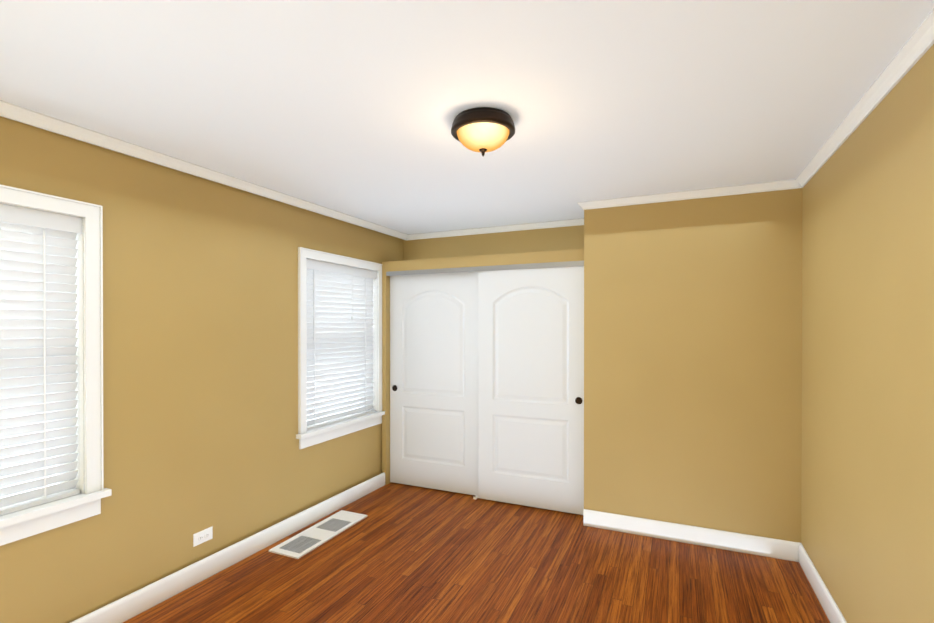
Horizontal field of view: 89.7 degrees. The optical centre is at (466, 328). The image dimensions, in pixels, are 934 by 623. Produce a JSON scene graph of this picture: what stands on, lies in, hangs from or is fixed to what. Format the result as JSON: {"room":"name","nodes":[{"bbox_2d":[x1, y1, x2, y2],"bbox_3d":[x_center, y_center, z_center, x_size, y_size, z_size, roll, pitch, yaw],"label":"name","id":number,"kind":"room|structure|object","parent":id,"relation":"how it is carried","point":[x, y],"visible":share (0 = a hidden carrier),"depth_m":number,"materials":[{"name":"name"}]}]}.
{"room":"empty bedroom","nodes":[
{"label":"empty bedroom","id":0,"kind":"room"},
{"bbox_2d":[0,116,402,622],"bbox_3d":[-1.748,0.272,2.701,0.200,2.440,5.251,0,0,25],"label":"wall","id":1,"kind":"structure","parent":0,"point":[200,353],"depth_m":2.69,"materials":[{"name":"yellow paint"}]},
{"bbox_2d":[0,185,111,545],"bbox_3d":[-2.105,0.155,1.862,0.250,1.513,1.120,0,0,25],"label":"window","id":2,"kind":"structure","parent":1,"relation":"in","point":[51,298],"depth_m":2.16,"materials":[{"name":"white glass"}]},
{"bbox_2d":[193,526,212,546],"bbox_3d":[-1.582,1.247,2.818,0.009,0.074,0.122,0,0,25],"label":"electrical outlet plate","id":3,"kind":"object","parent":1,"relation":"attached to","point":[202,536],"visible":1,"depth_m":2.81,"materials":[{"name":"white plastic"}]},
{"bbox_2d":[0,100,407,239],"bbox_3d":[-1.631,-0.921,2.614,0.140,0.052,4.850,0,0,24],"label":"crown molding","id":4,"kind":"structure","parent":1,"relation":"attached to","point":[7,110],"depth_m":2.56,"materials":[{"name":"white wood"}]},
{"bbox_2d":[70,472,384,622],"bbox_3d":[-1.730,1.434,2.450,0.104,0.120,4.450,0,0,24],"label":"baseboard","id":5,"kind":"structure","parent":1,"relation":"attached to","point":[131,605],"depth_m":2.87,"materials":[{"name":"white wood"}]},
{"bbox_2d":[296,247,384,448],"bbox_3d":[-1.113,0.144,4.027,0.250,1.513,1.101,0,0,25],"label":"window","id":6,"kind":"structure","parent":1,"relation":"in","point":[339,311],"depth_m":3.96,"materials":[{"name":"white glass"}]},
{"bbox_2d":[0,0,933,233],"bbox_3d":[-0.186,-0.994,1.969,3.812,0.100,5.250,0,0,24],"label":"ceiling","id":7,"kind":"structure","parent":0,"point":[354,108],"depth_m":1.84,"materials":[{"name":"white paint"}]},
{"bbox_2d":[451,107,514,155],"bbox_3d":[0.073,-0.860,2.123,0.290,0.169,0.290,0,0,24],"label":"flush-mount ceiling light","id":8,"kind":"object","parent":7,"relation":"attached to","point":[482,130],"visible":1,"depth_m":2.04,"materials":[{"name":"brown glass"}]},
{"bbox_2d":[123,482,829,622],"bbox_3d":[-0.186,1.546,1.981,3.812,0.100,5.250,0,0,24],"label":"floor","id":9,"kind":"structure","parent":0,"point":[402,553],"depth_m":2.82,"materials":[{"name":"brown wood"}]},
{"bbox_2d":[269,510,366,558],"bbox_3d":[-1.058,1.484,3.432,0.255,0.010,0.750,0,0,24],"label":"floor vent","id":10,"kind":"object","parent":9,"relation":"in","point":[303,543],"visible":1,"depth_m":3.37,"materials":[{"name":"white plastic"}]},
{"bbox_2d":[403,225,583,418],"bbox_3d":[0.797,0.265,4.301,3.512,2.440,0.200,0,0,24],"label":"wall","id":11,"kind":"structure","parent":0,"point":[557,238],"depth_m":4.42,"materials":[{"name":"yellow paint"}]},
{"bbox_2d":[408,218,583,239],"bbox_3d":[0.259,-0.930,4.402,1.837,0.052,0.044,0,0,24],"label":"crown molding","id":12,"kind":"structure","parent":11,"relation":"attached to","point":[570,222],"depth_m":4.38,"materials":[{"name":"white wood"}]},
{"bbox_2d":[382,188,801,542],"bbox_3d":[0.747,0.267,3.919,3.292,2.440,0.540,0,0,24],"label":"wall","id":13,"kind":"structure","parent":0,"point":[692,362],"depth_m":3.26,"materials":[{"name":"yellow paint"}]},
{"bbox_2d":[390,271,477,494],"bbox_3d":[-0.313,0.481,4.333,0.920,1.983,0.038,0,0,24],"label":"closet door","id":14,"kind":"structure","parent":13,"relation":"in","point":[433,344],"depth_m":4.31,"materials":[{"name":"white paint"}]},
{"bbox_2d":[478,266,583,514],"bbox_3d":[0.524,0.483,3.907,0.920,1.983,0.038,0,0,24],"label":"closet door","id":15,"kind":"structure","parent":13,"relation":"in","point":[530,349],"depth_m":3.89,"materials":[{"name":"white paint"}]},
{"bbox_2d":[577,179,791,210],"bbox_3d":[1.457,-0.924,3.276,1.357,0.052,0.044,0,0,24],"label":"crown molding","id":16,"kind":"structure","parent":13,"relation":"attached to","point":[783,184],"depth_m":3.24,"materials":[{"name":"white wood"}]},
{"bbox_2d":[583,509,793,560],"bbox_3d":[1.497,1.430,3.285,1.343,0.120,0.015,0,0,24],"label":"baseboard","id":17,"kind":"structure","parent":13,"relation":"attached to","point":[732,541],"depth_m":3.25,"materials":[{"name":"white wood"}]},
{"bbox_2d":[801,44,933,622],"bbox_3d":[1.463,0.279,1.239,0.200,2.440,5.250,0,0,24],"label":"wall","id":18,"kind":"structure","parent":0,"point":[867,502],"depth_m":1.90,"materials":[{"name":"yellow paint"}]},
{"bbox_2d":[794,542,846,622],"bbox_3d":[1.255,1.440,1.042,0.015,0.120,4.310,0,0,24],"label":"baseboard","id":19,"kind":"structure","parent":18,"relation":"attached to","point":[826,600],"depth_m":2.59,"materials":[{"name":"white wood"}]},
{"bbox_2d":[792,8,933,188],"bbox_3d":[1.242,-0.914,1.036,0.044,0.052,4.310,0,0,24],"label":"crown molding","id":20,"kind":"structure","parent":18,"relation":"attached to","point":[918,44],"depth_m":1.82,"materials":[{"name":"white wood"}]},
{"label":"outside","id":21,"kind":"structure","parent":0,"visible":0},
{"bbox_2d":[0,367,359,497],"bbox_3d":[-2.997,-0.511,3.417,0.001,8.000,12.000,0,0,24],"label":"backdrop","id":22,"kind":"structure","parent":21,"point":[55,438],"depth_m":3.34,"materials":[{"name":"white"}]}
]}

